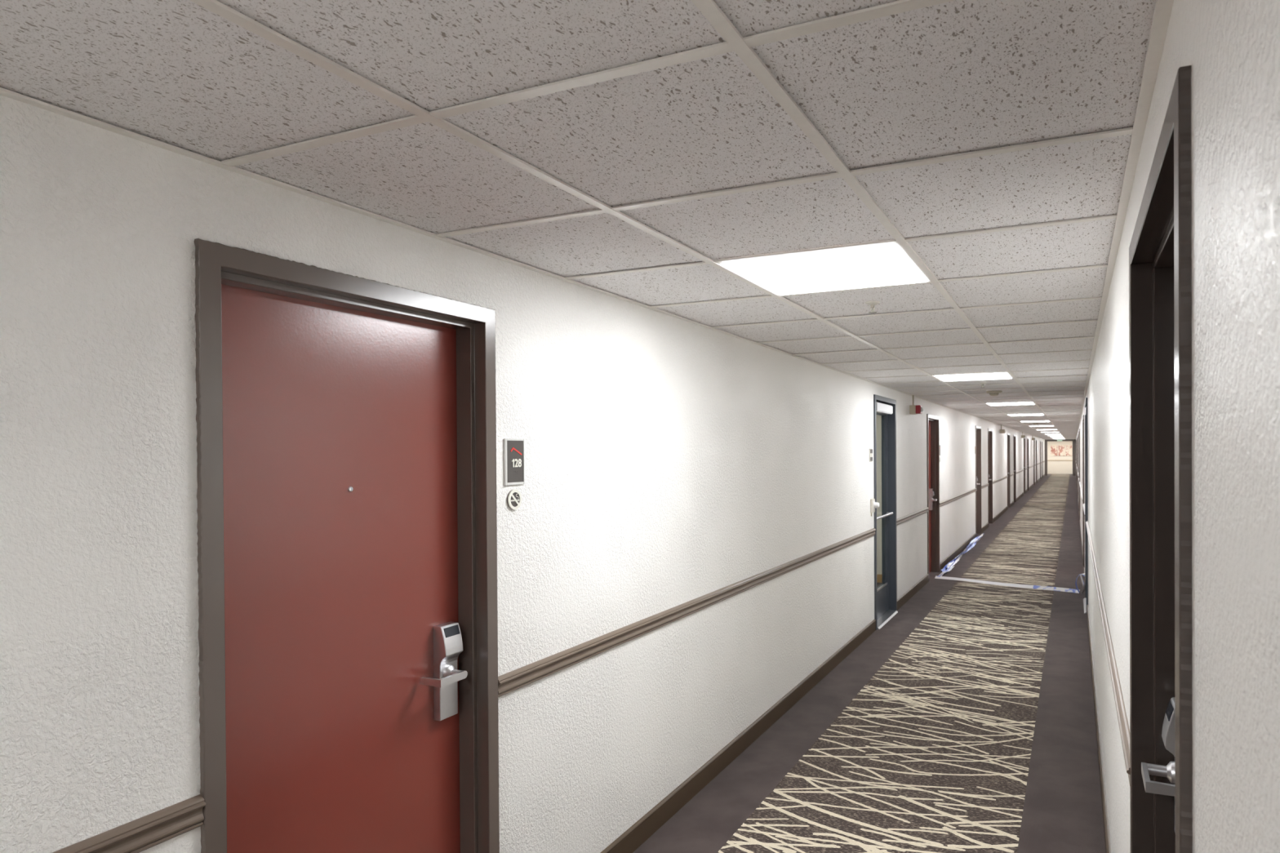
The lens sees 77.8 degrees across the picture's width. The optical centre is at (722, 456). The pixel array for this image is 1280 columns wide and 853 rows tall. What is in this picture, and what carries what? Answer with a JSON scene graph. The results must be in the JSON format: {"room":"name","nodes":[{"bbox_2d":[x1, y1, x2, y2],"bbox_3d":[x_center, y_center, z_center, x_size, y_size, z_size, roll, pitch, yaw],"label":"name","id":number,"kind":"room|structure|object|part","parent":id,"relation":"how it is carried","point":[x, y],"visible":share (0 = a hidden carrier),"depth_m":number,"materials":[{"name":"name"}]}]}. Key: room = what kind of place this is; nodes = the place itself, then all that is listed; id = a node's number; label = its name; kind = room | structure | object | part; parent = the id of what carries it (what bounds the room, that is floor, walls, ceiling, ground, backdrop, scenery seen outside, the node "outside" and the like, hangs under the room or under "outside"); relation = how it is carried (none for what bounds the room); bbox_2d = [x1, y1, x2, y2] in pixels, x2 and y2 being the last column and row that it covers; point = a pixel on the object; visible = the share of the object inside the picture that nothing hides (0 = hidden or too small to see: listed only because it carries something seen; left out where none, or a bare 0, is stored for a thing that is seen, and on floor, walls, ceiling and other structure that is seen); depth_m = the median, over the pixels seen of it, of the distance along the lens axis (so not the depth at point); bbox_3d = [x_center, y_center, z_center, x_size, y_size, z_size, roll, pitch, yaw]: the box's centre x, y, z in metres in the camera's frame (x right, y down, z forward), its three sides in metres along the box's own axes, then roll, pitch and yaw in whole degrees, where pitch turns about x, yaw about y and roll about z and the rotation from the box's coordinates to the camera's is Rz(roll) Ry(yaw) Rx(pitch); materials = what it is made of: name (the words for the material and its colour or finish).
{"room":"hotel corridor","nodes":[
{"label":"hotel corridor","id":0,"kind":"room"},
{"bbox_2d":[0,94,1044,852],"bbox_3d":[7.370,0.262,20.804,0.160,2.352,62.000,0,0,24],"label":"wall","id":1,"kind":"structure","parent":0,"point":[670,462],"depth_m":2.52,"materials":[{"name":"beige paint"}]},
{"bbox_2d":[194,238,499,852],"bbox_3d":[-0.960,0.582,2.068,0.171,2.067,0.908,0,0,24],"label":"door","id":2,"kind":"structure","parent":1,"relation":"in","point":[347,508],"depth_m":2.04,"materials":[{"name":"red paint"}]},
{"bbox_3d":[-0.813,0.646,2.314,0.076,0.044,0.118,0,0,24],"label":"lever","id":3,"kind":"part","parent":2,"relation":"part of","materials":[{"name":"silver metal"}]},
{"bbox_2d":[503,438,524,485],"bbox_3d":[-0.670,0.016,2.534,0.008,0.148,0.095,0,0,24],"label":"room sign","id":4,"kind":"object","parent":1,"relation":"attached to","point":[513,448],"visible":1,"depth_m":2.53,"materials":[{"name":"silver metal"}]},
{"bbox_3d":[-0.670,0.015,2.537,0.006,0.135,0.083,0,0,24],"label":"sign panel","id":5,"kind":"part","parent":4,"relation":"part of","materials":[{"name":"grey plastic"}]},
{"bbox_2d":[506,489,521,509],"bbox_3d":[-0.670,0.138,2.534,0.008,0.064,0.064,0,0,24],"label":"no smoking sign","id":6,"kind":"object","parent":1,"relation":"attached to","point":[514,497],"visible":1,"depth_m":2.53,"materials":[{"name":"white plastic"}]},
{"bbox_2d":[52,460,1044,852],"bbox_3d":[7.450,0.546,20.760,0.020,0.063,61.980,0,0,24],"label":"chair rail","id":7,"kind":"object","parent":1,"relation":"attached to","point":[147,832],"visible":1,"depth_m":2.69,"materials":[{"name":"brown paint"}]},
{"bbox_3d":[-3.110,0.771,-2.965,0.020,0.063,10.040,0,0,24],"label":"rail","id":8,"kind":"part","parent":7,"relation":"part of","materials":[{"name":"brown paint"}]},
{"bbox_3d":[0.337,0.698,4.778,0.020,0.063,5.095,0,0,24],"label":"rail","id":9,"kind":"part","parent":7,"relation":"part of","materials":[{"name":"brown paint"}]},
{"bbox_3d":[2.136,0.659,8.820,0.020,0.063,1.897,0,0,24],"label":"rail","id":10,"kind":"part","parent":7,"relation":"part of","materials":[{"name":"brown paint"}]},
{"bbox_3d":[3.763,0.625,12.476,0.020,0.063,4.312,0,0,24],"label":"rail","id":11,"kind":"part","parent":7,"relation":"part of","materials":[{"name":"brown paint"}]},
{"bbox_3d":[5.291,0.592,15.909,0.020,0.063,1.397,0,0,24],"label":"rail","id":12,"kind":"part","parent":7,"relation":"part of","materials":[{"name":"brown paint"}]},
{"bbox_3d":[6.820,0.559,19.344,0.020,0.063,4.317,0,0,24],"label":"rail","id":13,"kind":"part","parent":7,"relation":"part of","materials":[{"name":"brown paint"}]},
{"bbox_2d":[600,474,1044,852],"bbox_3d":[7.452,1.387,20.767,0.014,0.100,61.980,0,0,24],"label":"baseboard","id":14,"kind":"structure","parent":1,"relation":"attached to","point":[648,824],"depth_m":4.20,"materials":[{"name":"brown paint"}]},
{"bbox_3d":[0.339,1.539,4.785,0.014,0.100,5.095,0,0,24],"label":"baseboard","id":15,"kind":"part","parent":14,"relation":"part of","materials":[{"name":"brown paint"}]},
{"bbox_3d":[2.138,1.500,8.827,0.014,0.100,1.897,0,0,24],"label":"baseboard","id":16,"kind":"part","parent":14,"relation":"part of","materials":[{"name":"brown paint"}]},
{"bbox_3d":[3.765,1.466,12.483,0.014,0.100,4.312,0,0,24],"label":"baseboard","id":17,"kind":"part","parent":14,"relation":"part of","materials":[{"name":"brown paint"}]},
{"bbox_3d":[5.293,1.433,15.916,0.014,0.100,1.397,0,0,24],"label":"baseboard","id":18,"kind":"part","parent":14,"relation":"part of","materials":[{"name":"brown paint"}]},
{"bbox_3d":[6.822,1.401,19.351,0.014,0.100,4.317,0,0,24],"label":"baseboard","id":19,"kind":"part","parent":14,"relation":"part of","materials":[{"name":"brown paint"}]},
{"bbox_3d":[9.926,1.335,26.326,0.014,0.100,4.247,0,0,24],"label":"baseboard","id":20,"kind":"part","parent":14,"relation":"part of","materials":[{"name":"brown paint"}]},
{"bbox_2d":[869,448,872,462],"bbox_3d":[1.315,-0.014,6.992,0.010,0.116,0.100,0,0,24],"label":"sign","id":21,"kind":"object","parent":1,"relation":"attached to","point":[870,450],"visible":1,"depth_m":6.97,"materials":[{"name":"white plastic"}]},
{"bbox_2d":[870,498,879,516],"bbox_3d":[1.353,0.453,7.007,0.066,0.154,0.095,0,0,24],"label":"card reader","id":22,"kind":"object","parent":1,"relation":"attached to","point":[873,504],"visible":1,"depth_m":6.99,"materials":[{"name":"white plastic"}]},
{"bbox_2d":[873,394,897,630],"bbox_3d":[1.508,0.499,7.551,0.165,2.128,0.925,0,0,24],"label":"door","id":23,"kind":"structure","parent":1,"relation":"in","point":[886,594],"depth_m":7.87,"materials":[{"name":"grey metal"}]},
{"bbox_2d":[909,395,924,414],"bbox_3d":[2.140,-0.573,8.685,0.143,0.209,0.118,0,0,24],"label":"fire alarm","id":24,"kind":"object","parent":1,"relation":"attached to","point":[913,409],"visible":1,"depth_m":8.64,"materials":[{"name":"red plastic"}]},
{"bbox_2d":[926,413,939,582],"bbox_3d":[2.628,0.505,10.129,0.171,2.068,0.895,0,0,24],"label":"door","id":25,"kind":"structure","parent":1,"relation":"in","point":[932,421],"depth_m":10.47,"materials":[{"name":"brown paint"}]},
{"bbox_2d":[975,425,981,533],"bbox_3d":[4.747,0.460,14.891,0.171,2.068,0.900,0,0,24],"label":"door","id":26,"kind":"structure","parent":1,"relation":"in","point":[978,429],"depth_m":15.23,"materials":[{"name":"brown paint"}]},
{"bbox_2d":[987,428,992,523],"bbox_3d":[5.683,0.440,16.992,0.171,2.068,0.900,0,0,24],"label":"door","id":27,"kind":"structure","parent":1,"relation":"in","point":[989,431],"depth_m":17.33,"materials":[{"name":"brown paint"}]},
{"bbox_2d":[1000,424,1006,433],"bbox_3d":[6.836,-0.673,19.236,0.143,0.209,0.118,0,0,24],"label":"fire alarm","id":28,"kind":"object","parent":1,"relation":"attached to","point":[1002,431],"visible":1,"depth_m":19.19,"materials":[{"name":"white plastic"}]},
{"bbox_2d":[1007,433,1009,509],"bbox_3d":[7.805,0.395,21.761,0.171,2.068,0.900,0,0,24],"label":"door","id":29,"kind":"structure","parent":1,"relation":"in","point":[1008,434],"depth_m":22.10,"materials":[{"name":"brown paint"}]},
{"bbox_2d":[1013,435,1016,502],"bbox_3d":[8.801,0.373,23.999,0.171,2.068,0.900,0,0,24],"label":"door","id":30,"kind":"structure","parent":1,"relation":"in","point":[1014,436],"depth_m":24.34,"materials":[{"name":"brown paint"}]},
{"bbox_2d":[1023,437,1025,493],"bbox_3d":[10.895,0.329,28.704,0.171,2.068,0.900,0,0,24],"label":"door","id":31,"kind":"structure","parent":1,"relation":"in","point":[1024,437],"depth_m":29.05,"materials":[{"name":"brown paint"}]},
{"bbox_2d":[1026,438,1028,490],"bbox_3d":[11.912,0.307,30.988,0.171,2.068,0.900,0,0,24],"label":"door","id":32,"kind":"structure","parent":1,"relation":"in","point":[1027,438],"depth_m":31.32,"materials":[{"name":"brown paint"}]},
{"bbox_2d":[1033,440,1035,485],"bbox_3d":[14.026,0.262,35.738,0.171,2.068,0.900,0,0,24],"label":"door","id":33,"kind":"structure","parent":1,"relation":"in","point":[1033,440],"depth_m":36.08,"materials":[{"name":"brown paint"}]},
{"bbox_2d":[1035,440,1037,482],"bbox_3d":[15.084,0.240,38.114,0.171,2.068,0.900,0,0,24],"label":"door","id":34,"kind":"structure","parent":1,"relation":"in","point":[1036,440],"depth_m":37.70,"materials":[{"name":"brown paint"}]},
{"bbox_2d":[1040,440,1040,479],"bbox_3d":[17.117,0.196,42.681,0.171,2.068,0.900,0,0,24],"label":"door","id":35,"kind":"structure","parent":1,"relation":"in","point":[1040,441],"depth_m":43.02,"materials":[{"name":"brown paint"}]},
{"bbox_2d":[1041,441,1042,478],"bbox_3d":[18.093,0.175,44.874,0.171,2.068,0.900,0,0,24],"label":"door","id":36,"kind":"structure","parent":1,"relation":"in","point":[1042,442],"depth_m":45.21,"materials":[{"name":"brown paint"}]},
{"bbox_2d":[0,0,1173,439],"bbox_3d":[8.267,-0.827,20.449,1.772,0.062,62.100,0,0,24],"label":"ceiling","id":37,"kind":"structure","parent":0,"point":[624,150],"depth_m":1.52,"materials":[{"name":"white tile"}]},
{"bbox_2d":[716,239,930,295],"bbox_3d":[0.365,-0.638,2.699,0.584,0.023,0.584,0,0,24],"label":"recessed light","id":38,"kind":"object","parent":37,"relation":"in","point":[885,264],"visible":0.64,"depth_m":2.65,"materials":[{"name":"white plastic"}]},
{"bbox_2d":[865,300,879,313],"bbox_3d":[0.621,-0.619,3.267,0.060,0.044,0.060,0,0,24],"label":"sprinkler","id":39,"kind":"object","parent":37,"relation":"attached to","point":[873,303],"visible":1,"depth_m":3.26,"materials":[{"name":"white metal"}]},
{"bbox_2d":[933,371,1013,381],"bbox_3d":[2.101,-0.675,6.597,0.584,0.023,0.584,0,0,24],"label":"recessed light","id":40,"kind":"object","parent":37,"relation":"in","point":[1003,375],"visible":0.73,"depth_m":6.54,"materials":[{"name":"white plastic"}]},
{"bbox_2d":[986,390,1001,395],"bbox_3d":[2.849,-0.664,8.282,0.160,0.049,0.160,0,0,24],"label":"smoke detector","id":41,"kind":"object","parent":37,"relation":"attached to","point":[996,393],"visible":1,"depth_m":8.24,"materials":[{"name":"white plastic"}]},
{"bbox_2d":[986,401,1035,405],"bbox_3d":[3.836,-0.712,10.495,0.584,0.023,0.584,0,0,24],"label":"recessed light","id":42,"kind":"object","parent":37,"relation":"in","point":[1013,402],"visible":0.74,"depth_m":10.41,"materials":[{"name":"white plastic"}]},
{"bbox_2d":[1008,413,1044,416],"bbox_3d":[5.323,-0.743,13.837,0.584,0.023,0.584,0,0,24],"label":"recessed light","id":43,"kind":"object","parent":37,"relation":"in","point":[1039,414],"visible":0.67,"depth_m":13.85,"materials":[{"name":"white plastic"}]},
{"bbox_2d":[1020,420,1049,422],"bbox_3d":[6.810,-0.775,17.178,0.584,0.023,0.584,0,0,24],"label":"recessed light","id":44,"kind":"object","parent":37,"relation":"in","point":[1033,420],"visible":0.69,"depth_m":17.16,"materials":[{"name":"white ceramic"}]},
{"bbox_2d":[632,473,1105,852],"bbox_3d":[9.073,1.467,22.246,2.092,0.102,66.000,0,0,24],"label":"floor","id":45,"kind":"structure","parent":0,"point":[964,722],"depth_m":4.45,"materials":[{"name":"brown carpet"}]},
{"bbox_2d":[937,533,983,576],"bbox_3d":[3.877,1.485,12.549,0.121,0.057,5.662,0,0,24],"label":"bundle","id":46,"kind":"object","parent":45,"relation":"on","point":[949,566],"visible":1,"depth_m":11.67,"materials":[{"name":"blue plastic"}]},
{"bbox_2d":[934,575,1079,593],"bbox_3d":[3.345,1.518,9.406,1.714,0.041,0.044,0,1,39],"label":"tape","id":47,"kind":"object","parent":45,"relation":"on","point":[1036,587],"visible":1,"depth_m":9.31,"materials":[{"name":"white plastic"}]},
{"bbox_2d":[1075,573,1084,593],"bbox_3d":[4.009,1.415,8.782,0.100,0.246,0.166,0,0,-14],"label":"loop","id":48,"kind":"object","parent":45,"relation":"on","point":[1081,576],"visible":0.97,"depth_m":8.81,"materials":[{"name":"blue plastic"}]},
{"bbox_2d":[875,414,881,574],"bbox_3d":[-0.109,0.267,8.381,3.583,2.600,4.220,0,0,24],"label":"wall","id":49,"kind":"structure","parent":0,"point":[878,418],"depth_m":9.68,"materials":[{"name":"beige paint"}]},
{"bbox_2d":[876,573,882,582],"bbox_3d":[0.758,1.499,10.199,3.483,0.100,0.014,0,0,24],"label":"baseboard","id":50,"kind":"structure","parent":49,"relation":"attached to","point":[879,580],"depth_m":9.67,"materials":[{"name":"brown wood"}]},
{"bbox_2d":[1047,440,1072,474],"bbox_3d":[21.643,-0.075,50.467,5.500,2.450,3.490,0,0,24],"label":"wall","id":51,"kind":"structure","parent":0,"point":[1053,467],"depth_m":51.98,"materials":[{"name":"beige paint"}]},
{"bbox_2d":[1050,444,1057,455],"bbox_3d":[21.889,-0.412,52.080,0.400,0.720,0.034,0,0,24],"label":"wall picture","id":52,"kind":"object","parent":51,"relation":"attached to","point":[1053,447],"visible":1,"depth_m":52.07,"materials":[{"name":"multicoloured paper"}]},
{"bbox_2d":[1047,459,1072,461],"bbox_3d":[22.289,0.246,51.917,5.300,0.060,0.020,0,0,24],"label":"chair rail","id":53,"kind":"object","parent":51,"relation":"attached to","point":[1047,460],"visible":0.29,"depth_m":51.94,"materials":[{"name":"beige paint"}]},
{"bbox_2d":[1058,444,1064,455],"bbox_3d":[22.300,-0.413,51.897,0.380,0.720,0.034,0,0,24],"label":"wall picture","id":54,"kind":"object","parent":51,"relation":"attached to","point":[1061,447],"visible":1,"depth_m":51.88,"materials":[{"name":"multicoloured paper"}]},
{"bbox_2d":[1065,444,1071,455],"bbox_3d":[22.707,-0.414,51.716,0.390,0.720,0.034,0,0,24],"label":"wall picture","id":55,"kind":"object","parent":51,"relation":"attached to","point":[1068,447],"visible":1,"depth_m":51.70,"materials":[{"name":"multicoloured paper"}]},
{"bbox_2d":[1075,0,1279,852],"bbox_3d":[9.136,0.257,20.018,0.160,2.352,62.000,0,0,24],"label":"wall","id":56,"kind":"structure","parent":0,"point":[1231,48],"depth_m":0.72,"materials":[{"name":"beige paint"}]},
{"bbox_2d":[1075,440,1076,482],"bbox_3d":[17.283,0.225,38.339,0.171,2.068,0.900,0,0,24],"label":"door","id":57,"kind":"structure","parent":56,"relation":"in","point":[1076,440],"depth_m":37.97,"materials":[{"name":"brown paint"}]},
{"bbox_2d":[1076,437,1077,488],"bbox_3d":[14.192,0.291,31.396,0.171,2.068,0.900,0,0,24],"label":"door","id":58,"kind":"structure","parent":56,"relation":"in","point":[1077,437],"depth_m":31.02,"materials":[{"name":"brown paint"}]},
{"bbox_2d":[1077,434,1078,499],"bbox_3d":[11.102,0.357,24.453,0.171,2.068,0.900,0,0,24],"label":"door","id":59,"kind":"structure","parent":56,"relation":"in","point":[1077,434],"depth_m":24.07,"materials":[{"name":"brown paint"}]},
{"bbox_2d":[1078,431,1079,512],"bbox_3d":[9.028,0.401,19.793,0.171,2.068,0.900,0,0,24],"label":"door","id":60,"kind":"structure","parent":56,"relation":"in","point":[1078,431],"depth_m":19.42,"materials":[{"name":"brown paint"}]},
{"bbox_2d":[1079,428,1079,524],"bbox_3d":[8.012,0.423,17.509,0.171,2.068,0.900,0,0,24],"label":"door","id":61,"kind":"structure","parent":56,"relation":"in","point":[1079,428],"depth_m":17.13,"materials":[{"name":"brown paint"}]},
{"bbox_2d":[1082,414,1084,567],"bbox_3d":[4.921,0.489,10.566,0.171,2.068,0.900,0,0,24],"label":"door","id":62,"kind":"structure","parent":56,"relation":"in","point":[1083,515],"depth_m":10.19,"materials":[{"name":"brown paint"}]},
{"bbox_2d":[1083,397,1088,613],"bbox_3d":[3.804,0.482,8.119,0.165,2.128,0.920,0,0,24],"label":"door","id":63,"kind":"structure","parent":56,"relation":"in","point":[1086,599],"depth_m":7.73,"materials":[{"name":"grey metal"}]},
{"bbox_3d":[3.804,0.482,8.119,0.125,2.128,0.920,0,0,24],"label":"frame","id":64,"kind":"part","parent":63,"relation":"part of","materials":[{"name":"brown paint"}]},
{"bbox_2d":[1076,488,1111,852],"bbox_3d":[9.059,1.383,20.052,0.014,0.100,61.980,0,0,24],"label":"baseboard","id":65,"kind":"structure","parent":56,"relation":"attached to","point":[1106,830],"depth_m":4.07,"materials":[{"name":"brown paint"}]},
{"bbox_3d":[6.400,1.440,14.077,0.014,0.100,6.697,0,0,24],"label":"baseboard","id":66,"kind":"part","parent":65,"relation":"part of","materials":[{"name":"brown paint"}]},
{"bbox_3d":[2.244,1.528,4.740,0.014,0.100,6.539,0,0,24],"label":"baseboard","id":67,"kind":"part","parent":65,"relation":"part of","materials":[{"name":"brown paint"}]},
{"bbox_2d":[1075,463,1129,783],"bbox_3d":[9.051,0.542,20.047,0.020,0.063,61.980,0,0,24],"label":"chair rail","id":68,"kind":"object","parent":56,"relation":"attached to","point":[1124,729],"visible":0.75,"depth_m":2.51,"materials":[{"name":"brown paint"}]},
{"bbox_3d":[6.392,0.598,14.073,0.020,0.063,6.697,0,0,24],"label":"rail","id":69,"kind":"part","parent":68,"relation":"part of","materials":[{"name":"brown paint"}]},
{"bbox_3d":[2.236,0.687,4.735,0.020,0.063,6.539,0,0,24],"label":"rail","id":70,"kind":"part","parent":68,"relation":"part of","materials":[{"name":"brown paint"}]},
{"bbox_2d":[1128,65,1192,852],"bbox_3d":[0.797,0.576,1.301,0.171,2.069,0.902,0,0,24],"label":"door","id":71,"kind":"structure","parent":56,"relation":"in","point":[1160,248],"depth_m":1.66,"materials":[{"name":"grey paint"}]},
{"bbox_3d":[0.881,0.641,1.572,0.076,0.044,0.118,0,0,24],"label":"lever","id":72,"kind":"part","parent":71,"relation":"part of","materials":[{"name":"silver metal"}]},
{"bbox_3d":[20.891,-0.010,48.804,2.092,2.352,0.160,0,0,24],"label":"wall","id":73,"kind":"structure","parent":0,"visible":0},
{"bbox_2d":[1044,439,1075,475],"bbox_3d":[20.852,0.052,48.717,1.768,2.229,0.029,0,0,24],"label":"door frame","id":74,"kind":"structure","parent":73,"relation":"attached to","point":[1051,440],"depth_m":48.51,"materials":[{"name":"brown paint"}]}
]}

